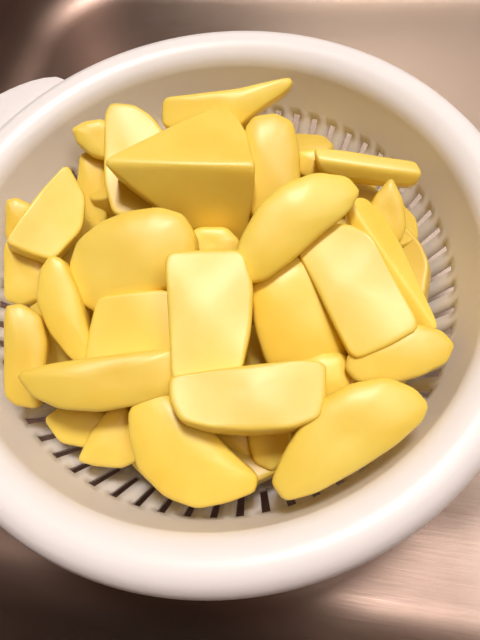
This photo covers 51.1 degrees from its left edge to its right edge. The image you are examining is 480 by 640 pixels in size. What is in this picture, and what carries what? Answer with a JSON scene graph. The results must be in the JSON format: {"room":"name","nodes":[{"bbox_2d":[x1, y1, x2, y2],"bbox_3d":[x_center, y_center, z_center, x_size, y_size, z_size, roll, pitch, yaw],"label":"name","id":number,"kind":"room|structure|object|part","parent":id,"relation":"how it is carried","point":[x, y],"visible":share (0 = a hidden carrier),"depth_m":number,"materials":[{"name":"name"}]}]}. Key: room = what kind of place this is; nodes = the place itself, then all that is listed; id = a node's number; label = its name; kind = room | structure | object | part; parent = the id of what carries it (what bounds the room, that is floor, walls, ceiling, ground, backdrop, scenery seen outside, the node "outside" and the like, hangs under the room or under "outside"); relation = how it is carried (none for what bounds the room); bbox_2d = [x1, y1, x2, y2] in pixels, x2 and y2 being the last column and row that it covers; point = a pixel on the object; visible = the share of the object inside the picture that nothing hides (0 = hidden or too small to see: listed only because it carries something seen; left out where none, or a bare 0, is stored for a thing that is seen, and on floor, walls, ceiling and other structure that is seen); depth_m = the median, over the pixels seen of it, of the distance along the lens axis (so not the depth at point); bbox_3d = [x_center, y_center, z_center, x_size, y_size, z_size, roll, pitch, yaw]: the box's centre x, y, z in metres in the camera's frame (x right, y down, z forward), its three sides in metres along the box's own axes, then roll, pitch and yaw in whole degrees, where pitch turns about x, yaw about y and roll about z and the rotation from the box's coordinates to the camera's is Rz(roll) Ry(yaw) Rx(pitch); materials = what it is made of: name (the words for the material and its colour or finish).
{"room":"kitchen","nodes":[
{"label":"kitchen","id":0,"kind":"room"},
{"label":"floor","id":1,"kind":"structure","parent":0,"visible":0},
{"bbox_2d":[0,0,479,639],"bbox_3d":[0.133,0.031,0.565,2.200,0.911,0.722,5,67,8],"label":"sink","id":2,"kind":"object","parent":1,"relation":"on","point":[426,586],"visible":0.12,"depth_m":0.26,"materials":[{"name":"silver metal"}]},
{"bbox_2d":[0,31,479,600],"bbox_3d":[-0.010,-0.017,0.254,0.263,0.101,0.280,-29,67,-7],"label":"colander","id":3,"kind":"object","parent":2,"relation":"in","point":[54,511],"visible":0.34,"depth_m":0.21,"materials":[{"name":"white plastic"}]},
{"bbox_2d":[5,198,29,237],"bbox_3d":[-0.102,-0.047,0.235,0.015,0.018,0.022,2,67,6],"label":"potato piece","id":4,"kind":"object","parent":3,"relation":"in","point":[15,208],"visible":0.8,"depth_m":0.23,"materials":[{"name":"yellow food"}]},
{"bbox_2d":[4,242,42,305],"bbox_3d":[-0.099,-0.021,0.232,0.020,0.022,0.029,0,66,6],"label":"potato piece","id":5,"kind":"object","parent":3,"relation":"in","point":[21,274],"visible":0.78,"depth_m":0.23,"materials":[{"name":"yellow food"}]},
{"bbox_2d":[4,304,51,407],"bbox_3d":[-0.087,0.015,0.205,0.019,0.026,0.042,-3,66,4],"label":"potato piece","id":6,"kind":"object","parent":3,"relation":"in","point":[27,340],"visible":0.93,"depth_m":0.20,"materials":[{"name":"yellow food"}]},
{"bbox_3d":[-0.125,-0.066,0.245,0.076,0.014,0.135,5,67,8],"label":"handle","id":7,"kind":"part","parent":3,"relation":"part of","materials":[{"name":"white plastic"}]},
{"bbox_2d":[7,167,84,263],"bbox_3d":[-0.084,-0.046,0.230,0.026,0.023,0.045,24,71,15],"label":"potato piece","id":8,"kind":"object","parent":3,"relation":"in","point":[52,224],"visible":0.98,"depth_m":0.22,"materials":[{"name":"yellow food"}]},
{"bbox_2d":[30,303,70,362],"bbox_3d":[-0.082,0.012,0.230,0.029,0.024,0.045,-14,66,0],"label":"potato piece","id":9,"kind":"object","parent":3,"relation":"in","point":[58,355],"visible":0.13,"depth_m":0.22,"materials":[{"name":"yellow food"}]},
{"bbox_2d":[29,244,75,307],"bbox_3d":[-0.089,-0.018,0.245,0.026,0.023,0.047,10,68,10],"label":"potato piece","id":10,"kind":"object","parent":3,"relation":"in","point":[67,257],"visible":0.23,"depth_m":0.24,"materials":[{"name":"yellow food"}]},
{"bbox_2d":[36,255,90,359],"bbox_3d":[-0.073,-0.003,0.210,0.018,0.029,0.047,-23,66,-4],"label":"potato piece","id":11,"kind":"object","parent":3,"relation":"in","point":[65,315],"visible":0.96,"depth_m":0.20,"materials":[{"name":"yellow food"}]},
{"bbox_2d":[46,408,104,446],"bbox_3d":[-0.066,0.043,0.208,0.028,0.017,0.018,8,67,9],"label":"potato piece","id":12,"kind":"object","parent":3,"relation":"in","point":[70,427],"visible":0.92,"depth_m":0.20,"materials":[{"name":"yellow food"}]},
{"bbox_2d":[72,119,104,160],"bbox_3d":[-0.071,-0.088,0.249,0.018,0.019,0.021,-17,66,-2],"label":"potato piece","id":13,"kind":"object","parent":3,"relation":"in","point":[89,135],"visible":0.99,"depth_m":0.24,"materials":[{"name":"yellow food"}]},
{"bbox_2d":[76,216,101,243],"bbox_3d":[-0.087,-0.038,0.254,0.042,0.017,0.031,-40,69,-12],"label":"potato piece","id":14,"kind":"object","parent":3,"relation":"in","point":[89,222],"visible":0.18,"depth_m":0.25,"materials":[{"name":"yellow food"}]},
{"bbox_2d":[88,309,93,320],"bbox_3d":[-0.074,-0.011,0.248,0.030,0.015,0.041,-27,66,-6],"label":"potato piece","id":15,"kind":"object","parent":3,"relation":"in","point":[91,312],"visible":0.02,"depth_m":0.24,"materials":[{"name":"yellow food"}]},
{"bbox_2d":[77,152,108,220],"bbox_3d":[-0.075,-0.066,0.259,0.018,0.028,0.039,0,66,6],"label":"potato piece","id":16,"kind":"object","parent":3,"relation":"in","point":[90,178],"visible":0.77,"depth_m":0.25,"materials":[{"name":"yellow food"}]},
{"bbox_2d":[18,349,171,411],"bbox_3d":[-0.051,0.024,0.191,0.062,0.024,0.023,-11,66,1],"label":"potato piece","id":17,"kind":"object","parent":3,"relation":"in","point":[117,381],"visible":0.98,"depth_m":0.18,"materials":[{"name":"yellow food"}]},
{"bbox_2d":[90,186,114,217],"bbox_3d":[-0.063,-0.071,0.263,0.027,0.019,0.039,27,72,16],"label":"potato piece","id":18,"kind":"object","parent":3,"relation":"in","point":[99,198],"visible":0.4,"depth_m":0.25,"materials":[{"name":"yellow food"}]},
{"bbox_2d":[79,407,134,467],"bbox_3d":[-0.053,0.047,0.203,0.024,0.016,0.026,-8,66,2],"label":"potato piece","id":19,"kind":"object","parent":3,"relation":"in","point":[108,444],"visible":0.93,"depth_m":0.20,"materials":[{"name":"yellow food"}]},
{"bbox_2d":[86,290,169,357],"bbox_3d":[-0.043,0.004,0.210,0.041,0.023,0.034,-5,66,3],"label":"potato piece","id":20,"kind":"object","parent":3,"relation":"in","point":[130,322],"visible":0.74,"depth_m":0.20,"materials":[{"name":"yellow food"}]},
{"bbox_2d":[104,103,162,215],"bbox_3d":[-0.051,-0.077,0.248,0.032,0.033,0.057,-1,66,5],"label":"potato piece","id":21,"kind":"object","parent":3,"relation":"in","point":[126,125],"visible":0.54,"depth_m":0.24,"materials":[{"name":"yellow food"}]},
{"bbox_2d":[70,207,198,311],"bbox_3d":[-0.045,-0.027,0.218,0.057,0.029,0.039,-20,66,-3],"label":"potato piece","id":22,"kind":"object","parent":3,"relation":"in","point":[126,252],"visible":0.89,"depth_m":0.21,"materials":[{"name":"yellow food"}]},
{"bbox_2d":[132,462,143,476],"bbox_3d":[-0.031,0.050,0.208,0.034,0.022,0.040,-26,66,-6],"label":"potato piece","id":23,"kind":"object","parent":3,"relation":"in","point":[133,464],"visible":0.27,"depth_m":0.20,"materials":[{"name":"yellow food"}]},
{"bbox_2d":[106,106,254,240],"bbox_3d":[-0.020,-0.064,0.239,0.066,0.050,0.059,-31,67,-8],"label":"potato piece","id":24,"kind":"object","parent":3,"relation":"in","point":[201,167],"visible":0.91,"depth_m":0.22,"materials":[{"name":"yellow food"}]},
{"bbox_2d":[128,396,257,507],"bbox_3d":[-0.021,0.051,0.187,0.055,0.024,0.029,38,75,19],"label":"potato piece","id":25,"kind":"object","parent":3,"relation":"in","point":[189,466],"visible":0.97,"depth_m":0.18,"materials":[{"name":"yellow food"}]},
{"bbox_2d":[165,250,252,376],"bbox_3d":[-0.011,-0.001,0.194,0.034,0.026,0.054,-6,66,3],"label":"potato piece","id":26,"kind":"object","parent":3,"relation":"in","point":[210,292],"visible":0.93,"depth_m":0.19,"materials":[{"name":"yellow food"}]},
{"bbox_2d":[162,78,292,128],"bbox_3d":[-0.006,-0.103,0.248,0.065,0.021,0.023,-8,66,2],"label":"potato piece","id":27,"kind":"object","parent":3,"relation":"in","point":[248,102],"visible":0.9,"depth_m":0.24,"materials":[{"name":"yellow food"}]},
{"bbox_2d":[216,434,250,454],"bbox_3d":[-0.004,0.046,0.205,0.027,0.015,0.014,21,70,14],"label":"potato piece","id":28,"kind":"object","parent":3,"relation":"in","point":[240,444],"visible":0.44,"depth_m":0.20,"materials":[{"name":"yellow food"}]},
{"bbox_2d":[168,360,325,435],"bbox_3d":[0.004,0.029,0.179,0.056,0.019,0.024,-7,66,3],"label":"potato piece","id":29,"kind":"object","parent":3,"relation":"in","point":[275,398],"visible":1,"depth_m":0.17,"materials":[{"name":"yellow food"}]},
{"bbox_2d":[244,324,265,365],"bbox_3d":[0.004,0.018,0.234,0.041,0.022,0.027,-38,68,-11],"label":"potato piece","id":30,"kind":"object","parent":3,"relation":"in","point":[254,355],"visible":0.08,"depth_m":0.22,"materials":[{"name":"yellow food"}]},
{"bbox_2d":[232,433,292,484],"bbox_3d":[0.004,0.053,0.205,0.041,0.019,0.026,-24,66,-5],"label":"potato piece","id":31,"kind":"object","parent":3,"relation":"in","point":[263,474],"visible":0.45,"depth_m":0.20,"materials":[{"name":"beige food"}]},
{"bbox_2d":[248,433,290,469],"bbox_3d":[0.012,0.050,0.199,0.017,0.014,0.019,-8,66,2],"label":"potato piece","id":32,"kind":"object","parent":3,"relation":"in","point":[267,451],"visible":0.62,"depth_m":0.19,"materials":[{"name":"yellow food"}]},
{"bbox_2d":[245,114,299,217],"bbox_3d":[0.015,-0.072,0.241,0.028,0.032,0.050,2,67,6],"label":"potato piece","id":33,"kind":"object","parent":3,"relation":"in","point":[272,139],"visible":0.77,"depth_m":0.23,"materials":[{"name":"yellow food"}]},
{"bbox_2d":[237,173,358,283],"bbox_3d":[0.019,-0.039,0.204,0.060,0.029,0.028,-36,68,-10],"label":"potato piece","id":34,"kind":"object","parent":3,"relation":"in","point":[302,209],"visible":1,"depth_m":0.19,"materials":[{"name":"yellow food"}]},
{"bbox_2d":[252,256,347,362],"bbox_3d":[0.024,-0.001,0.208,0.037,0.031,0.051,-13,66,0],"label":"potato piece","id":35,"kind":"object","parent":3,"relation":"in","point":[291,321],"visible":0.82,"depth_m":0.20,"materials":[{"name":"yellow food"}]},
{"bbox_2d":[299,148,319,177],"bbox_3d":[0.040,-0.075,0.247,0.025,0.016,0.018,-2,66,5],"label":"potato piece","id":36,"kind":"object","parent":3,"relation":"in","point":[308,164],"visible":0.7,"depth_m":0.24,"materials":[{"name":"yellow food"}]},
{"bbox_2d":[296,134,333,150],"bbox_3d":[0.028,-0.085,0.266,0.045,0.019,0.027,-4,66,4],"label":"potato piece","id":37,"kind":"object","parent":3,"relation":"in","point":[305,141],"visible":0.16,"depth_m":0.26,"materials":[{"name":"yellow food"}]},
{"bbox_2d":[307,353,354,395],"bbox_3d":[0.035,0.023,0.203,0.022,0.016,0.022,-7,66,3],"label":"potato piece","id":38,"kind":"object","parent":3,"relation":"in","point":[337,377],"visible":0.48,"depth_m":0.20,"materials":[{"name":"yellow food"}]},
{"bbox_2d":[336,218,345,223],"bbox_3d":[0.050,-0.041,0.255,0.030,0.023,0.037,-41,69,-12],"label":"potato piece","id":39,"kind":"object","parent":3,"relation":"in","point":[342,221],"visible":0.02,"depth_m":0.25,"materials":[{"name":"yellow food"}]},
{"bbox_2d":[272,378,427,499],"bbox_3d":[0.035,0.039,0.176,0.060,0.024,0.028,-31,67,-8],"label":"potato piece","id":40,"kind":"object","parent":3,"relation":"in","point":[358,423],"visible":1,"depth_m":0.17,"materials":[{"name":"yellow food"}]},
{"bbox_2d":[299,223,416,358],"bbox_3d":[0.045,-0.014,0.203,0.031,0.026,0.059,-24,66,-5],"label":"potato piece","id":41,"kind":"object","parent":3,"relation":"in","point":[368,310],"visible":0.99,"depth_m":0.19,"materials":[{"name":"yellow food"}]},
{"bbox_2d":[343,183,377,218],"bbox_3d":[0.050,-0.066,0.250,0.039,0.026,0.027,40,75,20],"label":"potato piece","id":42,"kind":"object","parent":3,"relation":"in","point":[359,186],"visible":0.19,"depth_m":0.25,"materials":[{"name":"yellow food"}]},
{"bbox_2d":[314,148,420,187],"bbox_3d":[0.057,-0.070,0.231,0.048,0.016,0.015,10,68,10],"label":"potato piece","id":43,"kind":"object","parent":3,"relation":"in","point":[365,169],"visible":0.94,"depth_m":0.22,"materials":[{"name":"yellow food"}]},
{"bbox_2d":[357,190,417,247],"bbox_3d":[0.065,-0.044,0.238,0.029,0.019,0.040,-23,66,-5],"label":"potato piece","id":44,"kind":"object","parent":3,"relation":"in","point":[411,223],"visible":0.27,"depth_m":0.23,"materials":[{"name":"yellow food"}]},
{"bbox_2d":[371,179,405,241],"bbox_3d":[0.064,-0.046,0.216,0.017,0.020,0.027,16,69,12],"label":"potato piece","id":45,"kind":"object","parent":3,"relation":"in","point":[388,200],"visible":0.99,"depth_m":0.21,"materials":[{"name":"yellow food"}]},
{"bbox_2d":[345,198,436,328],"bbox_3d":[0.064,-0.023,0.211,0.017,0.033,0.065,-29,67,-7],"label":"potato piece","id":46,"kind":"object","parent":3,"relation":"in","point":[363,215],"visible":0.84,"depth_m":0.20,"materials":[{"name":"yellow food"}]},
{"bbox_2d":[345,324,453,381],"bbox_3d":[0.061,0.015,0.194,0.041,0.020,0.021,-20,66,-3],"label":"potato piece","id":47,"kind":"object","parent":3,"relation":"in","point":[426,349],"visible":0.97,"depth_m":0.19,"materials":[{"name":"yellow food"}]},
{"bbox_2d":[403,228,430,300],"bbox_3d":[0.073,-0.019,0.229,0.028,0.024,0.046,10,68,10],"label":"potato piece","id":48,"kind":"object","parent":3,"relation":"in","point":[414,251],"visible":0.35,"depth_m":0.22,"materials":[{"name":"yellow food"}]},
{"bbox_3d":[-0.011,-0.017,0.249,0.032,0.015,0.043,-5,78,-12],"label":"potato piece","id":49,"kind":"object","parent":3,"relation":"in","visible":0},
{"bbox_2d":[194,227,238,249],"bbox_3d":[-0.012,-0.035,0.233,0.025,0.016,0.017,-2,66,5],"label":"potato piece","id":50,"kind":"object","parent":49,"relation":"on","point":[209,238],"visible":0.67,"depth_m":0.23,"materials":[{"name":"yellow food"}]}
]}

